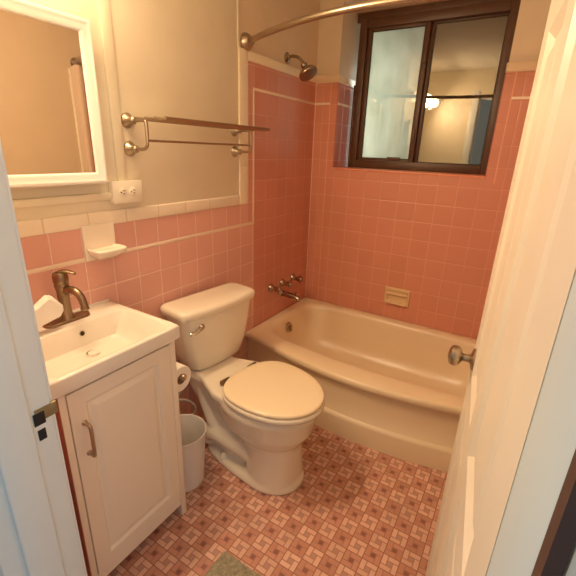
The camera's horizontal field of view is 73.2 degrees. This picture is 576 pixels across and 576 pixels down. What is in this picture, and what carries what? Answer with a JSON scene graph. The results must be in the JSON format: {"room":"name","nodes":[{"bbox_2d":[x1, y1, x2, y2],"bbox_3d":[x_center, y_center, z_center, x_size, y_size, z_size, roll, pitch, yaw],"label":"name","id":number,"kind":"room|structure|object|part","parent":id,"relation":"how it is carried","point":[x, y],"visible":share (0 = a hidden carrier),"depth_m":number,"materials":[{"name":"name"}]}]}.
{"room":"bathroom","nodes":[
{"label":"bathroom","id":0,"kind":"room"},
{"bbox_2d":[10,0,319,416],"bbox_3d":[-0.425,-0.381,1.865,0.142,2.320,2.445,13,22,29],"label":"wall","id":1,"kind":"structure","parent":0,"point":[207,217],"depth_m":1.68,"materials":[{"name":"beige paint"}]},
{"bbox_2d":[0,0,107,188],"bbox_3d":[-0.746,-0.526,1.074,0.058,0.475,0.458,13,22,29],"label":"mirror","id":2,"kind":"object","parent":1,"relation":"attached to","point":[51,134],"visible":1,"depth_m":1.12,"materials":[{"name":"white paint"},{"name":"mirror glass"}]},
{"bbox_2d":[81,222,126,261],"bbox_3d":[-0.643,-0.160,1.373,0.086,0.127,0.123,13,22,29],"label":"soap dish","id":3,"kind":"object","parent":1,"relation":"attached to","point":[99,241],"visible":1,"depth_m":1.37,"materials":[{"name":"beige ceramic"}]},
{"bbox_2d":[87,243,126,260],"bbox_3d":[-0.641,-0.123,1.384,0.080,0.044,0.120,13,22,29],"label":"tray","id":4,"kind":"object","parent":3,"relation":"on","point":[95,251],"depth_m":1.37,"materials":[{"name":"beige ceramic"}]},
{"bbox_2d":[108,180,142,203],"bbox_3d":[-0.598,-0.355,1.429,0.035,0.079,0.126,13,22,29],"label":"electrical outlet","id":5,"kind":"object","parent":1,"relation":"attached to","point":[129,191],"visible":0.99,"depth_m":1.41,"materials":[{"name":"beige plastic"}]},
{"bbox_2d":[119,187,126,196],"bbox_3d":[-0.596,-0.346,1.404,0.003,0.034,0.034,13,22,29],"label":"receptacle","id":6,"kind":"object","parent":5,"relation":"attached to","point":[122,190],"depth_m":1.40,"materials":[{"name":"beige plastic"}]},
{"bbox_2d":[129,187,136,195],"bbox_3d":[-0.574,-0.358,1.439,0.003,0.034,0.034,13,22,29],"label":"receptacle","id":7,"kind":"object","parent":5,"relation":"attached to","point":[132,190],"depth_m":1.44,"materials":[{"name":"beige plastic"}]},
{"bbox_2d":[121,112,269,156],"bbox_3d":[-0.333,-0.617,1.605,0.208,0.149,0.659,13,22,29],"label":"towel rack","id":8,"kind":"object","parent":1,"relation":"attached to","point":[127,120],"visible":1,"depth_m":1.43,"materials":[{"name":"silver metal"}]},
{"bbox_3d":[-0.477,-0.582,1.335,0.165,0.010,0.011,13,22,29],"label":"shelf arm","id":9,"kind":"part","parent":8,"relation":"part of","materials":[{"name":"silver metal"}]},
{"bbox_3d":[-0.376,-0.678,1.613,0.012,0.012,0.614,13,22,29],"label":"shelf rod","id":10,"kind":"part","parent":8,"relation":"part of","materials":[{"name":"silver metal"}]},
{"bbox_3d":[-0.333,-0.668,1.588,0.012,0.012,0.614,13,22,29],"label":"shelf rod","id":11,"kind":"part","parent":8,"relation":"part of","materials":[{"name":"silver metal"}]},
{"bbox_3d":[-0.291,-0.658,1.564,0.012,0.012,0.614,13,22,29],"label":"shelf rod","id":12,"kind":"part","parent":8,"relation":"part of","materials":[{"name":"silver metal"}]},
{"bbox_3d":[-0.248,-0.648,1.540,0.012,0.012,0.614,13,22,29],"label":"shelf rod","id":13,"kind":"part","parent":8,"relation":"part of","materials":[{"name":"silver metal"}]},
{"bbox_2d":[268,274,302,293],"bbox_3d":[-0.006,-0.029,2.555,0.077,0.054,0.323,13,22,29],"label":"handle","id":14,"kind":"object","parent":1,"relation":"attached to","point":[294,277],"visible":1,"depth_m":2.54,"materials":[{"name":"silver metal"}]},
{"bbox_3d":[-0.064,0.010,2.439,0.047,0.052,0.052,13,22,29],"label":"handle","id":15,"kind":"part","parent":14,"relation":"part of","materials":[{"name":"silver metal"}]},
{"bbox_3d":[0.004,-0.025,2.545,0.047,0.052,0.052,13,22,29],"label":"handle","id":16,"kind":"part","parent":14,"relation":"part of","materials":[{"name":"silver metal"}]},
{"bbox_3d":[0.077,-0.062,2.656,0.047,0.052,0.052,13,22,29],"label":"handle","id":17,"kind":"part","parent":14,"relation":"part of","materials":[{"name":"silver metal"}]},
{"bbox_2d":[279,289,300,301],"bbox_3d":[0.019,0.052,2.561,0.150,0.064,0.052,13,22,29],"label":"tub spout","id":18,"kind":"object","parent":1,"relation":"attached to","point":[287,294],"visible":0.97,"depth_m":2.54,"materials":[{"name":"silver metal"}]},
{"bbox_2d":[284,52,316,81],"bbox_3d":[0.064,-1.193,2.082,0.196,0.153,0.104,13,22,29],"label":"shower","id":19,"kind":"object","parent":1,"relation":"attached to","point":[308,72],"visible":1,"depth_m":2.07,"materials":[{"name":"silver metal"}]},
{"bbox_3d":[0.045,-1.232,2.101,0.123,0.064,0.020,17,25,37],"label":"arm","id":20,"kind":"part","parent":19,"relation":"part of","materials":[{"name":"silver metal"}]},
{"bbox_2d":[240,0,442,51],"bbox_3d":[0.369,-0.985,1.399,1.478,0.080,0.276,13,22,29],"label":"shower curtain rod","id":21,"kind":"object","parent":1,"relation":"attached to","point":[247,41],"visible":1,"depth_m":1.42,"materials":[{"name":"silver metal"}]},
{"bbox_2d":[107,415,447,575],"bbox_3d":[0.173,0.859,1.827,1.500,0.050,2.345,13,22,29],"label":"floor","id":22,"kind":"structure","parent":0,"point":[356,509],"depth_m":1.54,"materials":[{"name":"tile"}]},
{"bbox_2d":[55,341,186,575],"bbox_3d":[-0.633,0.557,1.355,0.383,0.779,0.396,13,22,29],"label":"vanity cabinet","id":23,"kind":"object","parent":22,"relation":"on","point":[120,431],"visible":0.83,"depth_m":1.23,"materials":[{"name":"white paint"}]},
{"bbox_3d":[-0.610,0.636,1.135,0.028,0.779,0.019,13,22,29],"label":"leg","id":24,"kind":"part","parent":23,"relation":"part of","materials":[{"name":"white paint"}]},
{"bbox_3d":[-0.551,0.424,1.082,0.033,0.119,0.016,13,22,29],"label":"handle","id":25,"kind":"part","parent":23,"relation":"part of","materials":[{"name":"silver metal"}]},
{"bbox_2d":[38,299,179,399],"bbox_3d":[-0.634,0.177,1.223,0.382,0.089,0.431,13,22,29],"label":"sink","id":26,"kind":"object","parent":23,"relation":"in","point":[78,353],"visible":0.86,"depth_m":1.24,"materials":[{"name":"white ceramic"}]},
{"bbox_2d":[34,295,63,327],"bbox_3d":[-0.758,0.089,1.168,0.030,0.117,0.157,13,22,29],"label":"soap bar","id":27,"kind":"object","parent":26,"relation":"on","point":[47,309],"visible":0.55,"depth_m":1.18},
{"bbox_2d":[43,269,89,328],"bbox_3d":[-0.701,0.031,1.247,0.127,0.178,0.153,13,22,29],"label":"sink faucet","id":28,"kind":"object","parent":26,"relation":"on","point":[60,278],"visible":0.96,"depth_m":1.24,"materials":[{"name":"gold metal"}]},
{"bbox_3d":[-0.704,-0.051,1.237,0.055,0.016,0.028,3,20,3],"label":"lever","id":29,"kind":"part","parent":28,"relation":"part of","materials":[{"name":"gold metal"}]},
{"bbox_3d":[-0.736,0.103,1.293,0.053,0.009,0.153,13,22,29],"label":"plate","id":30,"kind":"part","parent":28,"relation":"part of","materials":[{"name":"gold metal"}]},
{"bbox_3d":[-0.686,0.029,1.248,0.104,0.073,0.027,10,21,20],"label":"spout","id":31,"kind":"part","parent":28,"relation":"part of","materials":[{"name":"gold metal"}]},
{"bbox_3d":[-0.414,0.536,1.436,0.028,0.779,0.024,13,22,29],"label":"leg","id":32,"kind":"part","parent":23,"relation":"part of","materials":[{"name":"white paint"}]},
{"bbox_2d":[179,374,186,380],"bbox_3d":[-0.463,0.322,1.453,0.170,0.044,0.064,12,22,26],"label":"toilet paper holder","id":33,"kind":"object","parent":23,"relation":"attached to","point":[183,377],"visible":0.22,"depth_m":1.43,"materials":[{"name":"silver metal"}]},
{"bbox_2d":[176,362,190,391],"bbox_3d":[-0.442,0.329,1.471,0.105,0.102,0.102,13,22,29],"label":"toilet paper roll","id":34,"kind":"object","parent":33,"relation":"hanging from","point":[181,369],"visible":0.22,"depth_m":1.46,"materials":[{"name":"paper"}]},
{"bbox_2d":[180,414,206,491],"bbox_3d":[-0.454,0.721,1.683,0.208,0.263,0.208,13,22,29],"label":"waste bin","id":35,"kind":"object","parent":22,"relation":"on","point":[193,427],"visible":0.52,"depth_m":1.66,"materials":[{"name":"white plastic"}]},
{"bbox_2d":[204,551,260,575],"bbox_3d":[-0.165,1.052,1.146,0.420,0.018,0.420,13,22,29],"label":"bath mat","id":36,"kind":"object","parent":22,"relation":"on","point":[226,564],"visible":1,"depth_m":1.35,"materials":[{"name":"fabric"}]},
{"bbox_2d":[160,283,324,495],"bbox_3d":[-0.153,0.450,1.762,0.738,0.742,0.454,16,24,35],"label":"toilet","id":37,"kind":"object","parent":22,"relation":"on","point":[259,416],"visible":0.98,"depth_m":1.67,"materials":[{"name":"ceramic"}]},
{"bbox_2d":[178,391,196,414],"bbox_3d":[-0.499,0.506,1.792,0.128,0.204,0.082,-13,25,-37],"label":"supply hose","id":38,"kind":"object","parent":37,"relation":"attached to","point":[186,400],"visible":0.3,"depth_m":1.80,"materials":[{"name":"silver metal"}]},
{"bbox_3d":[-0.394,0.176,1.667,0.050,0.038,0.087,16,24,35],"label":"flush lever","id":39,"kind":"part","parent":37,"relation":"part of","materials":[{"name":"silver metal"}]},
{"bbox_3d":[-0.351,0.060,1.798,0.202,0.046,0.454,16,24,35],"label":"tank lid","id":40,"kind":"part","parent":37,"relation":"part of","materials":[{"name":"ceramic"}]},
{"bbox_3d":[-0.358,0.212,1.853,0.178,0.281,0.420,16,24,35],"label":"tank","id":41,"kind":"part","parent":37,"relation":"part of","materials":[{"name":"ceramic"}]},
{"bbox_3d":[-0.188,0.607,1.802,0.711,0.416,0.370,16,24,35],"label":"bowl","id":42,"kind":"part","parent":37,"relation":"part of","materials":[{"name":"ceramic"}]},
{"bbox_3d":[-0.049,0.444,1.634,0.431,0.024,0.380,16,24,35],"label":"seat","id":43,"kind":"part","parent":37,"relation":"part of","materials":[{"name":"plastic"}]},
{"bbox_3d":[-0.048,0.422,1.626,0.420,0.019,0.376,16,24,35],"label":"seat lid","id":44,"kind":"part","parent":37,"relation":"part of","materials":[{"name":"plastic"}]},
{"bbox_2d":[246,297,476,472],"bbox_3d":[0.514,0.495,2.273,1.446,0.360,0.856,13,22,29],"label":"bathtub","id":45,"kind":"object","parent":22,"relation":"on","point":[390,386],"visible":0.66,"depth_m":2.17,"materials":[{"name":"ceramic"}]},
{"bbox_3d":[0.009,0.259,2.572,0.023,0.067,0.068,13,22,29],"label":"overflow plate","id":46,"kind":"part","parent":45,"relation":"part of","materials":[{"name":"silver metal"}]},
{"bbox_2d":[305,0,550,338],"bbox_3d":[0.849,-0.536,2.431,1.700,2.320,0.311,13,22,29],"label":"wall","id":47,"kind":"structure","parent":0,"point":[434,236],"depth_m":2.38,"materials":[{"name":"pink tile"}]},
{"bbox_2d":[384,286,410,307],"bbox_3d":[0.703,0.059,2.518,0.164,0.114,0.030,13,22,29],"label":"soap dish","id":48,"kind":"object","parent":47,"relation":"attached to","point":[396,296],"visible":1,"depth_m":2.52,"materials":[{"name":"beige ceramic"}]},
{"bbox_3d":[0.740,-0.720,2.407,0.913,0.012,0.255,13,22,29],"label":"window sill","id":49,"kind":"part","parent":47,"relation":"part of","materials":[{"name":"pink tile"}]},
{"bbox_2d":[347,0,520,174],"bbox_3d":[0.819,-1.185,2.350,0.913,0.906,0.083,13,22,29],"label":"window","id":50,"kind":"structure","parent":47,"relation":"in","point":[430,77],"depth_m":2.32,"materials":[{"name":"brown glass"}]},
{"bbox_3d":[0.684,-0.839,2.520,0.090,0.020,0.010,13,22,29],"label":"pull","id":51,"kind":"part","parent":50,"relation":"part of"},
{"bbox_3d":[0.649,-1.200,2.439,0.320,0.736,0.003,13,22,29],"label":"pane","id":52,"kind":"part","parent":50,"relation":"part of","materials":[{"name":"clear glass"}]},
{"bbox_3d":[0.650,-1.198,2.440,0.378,0.780,0.022,13,22,29],"label":"sash","id":53,"kind":"part","parent":50,"relation":"part of","materials":[{"name":"glass"}]},
{"bbox_3d":[0.989,-1.128,2.276,0.416,0.780,0.022,13,22,29],"label":"sash","id":54,"kind":"part","parent":50,"relation":"part of","materials":[{"name":"clear glass"}]},
{"bbox_3d":[0.999,-1.125,2.270,0.372,0.760,0.003,13,22,29],"label":"pane","id":55,"kind":"part","parent":50,"relation":"part of","materials":[{"name":"clear glass"}]},
{"bbox_3d":[-0.786,-0.204,0.730,3.660,2.720,0.136,13,22,29],"label":"wall","id":56,"kind":"structure","parent":0,"visible":0},
{"bbox_2d":[32,400,57,440],"bbox_3d":[-0.449,0.247,0.723,0.006,0.066,0.044,13,22,29],"label":"strike plate","id":57,"kind":"object","parent":56,"relation":"attached to","point":[40,415],"visible":1,"depth_m":0.71,"materials":[{"name":"gold metal"}]},
{"bbox_3d":[-0.448,0.228,0.718,0.005,0.026,0.040,13,22,29],"label":"plate","id":58,"kind":"part","parent":57,"relation":"part of","materials":[{"name":"gold metal"}]},
{"bbox_2d":[0,140,575,575],"bbox_3d":[-0.166,0.211,0.455,0.875,2.065,0.156,13,22,29],"label":"trim","id":59,"kind":"structure","parent":56,"relation":"attached to","point":[39,532],"depth_m":0.63,"materials":[{"name":"white paint"}]},
{"bbox_3d":[-0.470,0.114,0.712,0.069,2.055,0.008,13,22,29],"label":"casing","id":60,"kind":"part","parent":59,"relation":"part of","materials":[{"name":"white paint"}]},
{"bbox_3d":[0.136,0.311,0.205,0.078,2.065,0.014,13,22,29],"label":"hall casing","id":61,"kind":"part","parent":59,"relation":"part of","materials":[{"name":"beige paint"}]},
{"bbox_2d":[425,0,575,575],"bbox_3d":[0.328,0.200,0.653,0.130,1.963,0.714,11,21,23],"label":"door","id":62,"kind":"structure","parent":56,"relation":"in","point":[533,273],"depth_m":0.47,"materials":[{"name":"beige paint"}]},
{"bbox_3d":[0.388,0.647,0.959,0.035,0.705,0.204,11,21,23],"label":"panel","id":63,"kind":"part","parent":62,"relation":"part of","materials":[{"name":"beige paint"}]},
{"bbox_3d":[0.259,0.733,0.704,0.035,0.705,0.233,11,21,23],"label":"panel","id":64,"kind":"part","parent":62,"relation":"part of","materials":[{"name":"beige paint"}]},
{"bbox_3d":[0.421,0.167,0.945,0.059,0.055,0.055,11,21,23],"label":"knob","id":65,"kind":"part","parent":62,"relation":"part of","materials":[{"name":"silver metal"}]},
{"bbox_3d":[0.415,-0.088,0.698,0.035,0.695,0.204,11,21,23],"label":"panel","id":66,"kind":"part","parent":62,"relation":"part of","materials":[{"name":"beige paint"}]}
]}

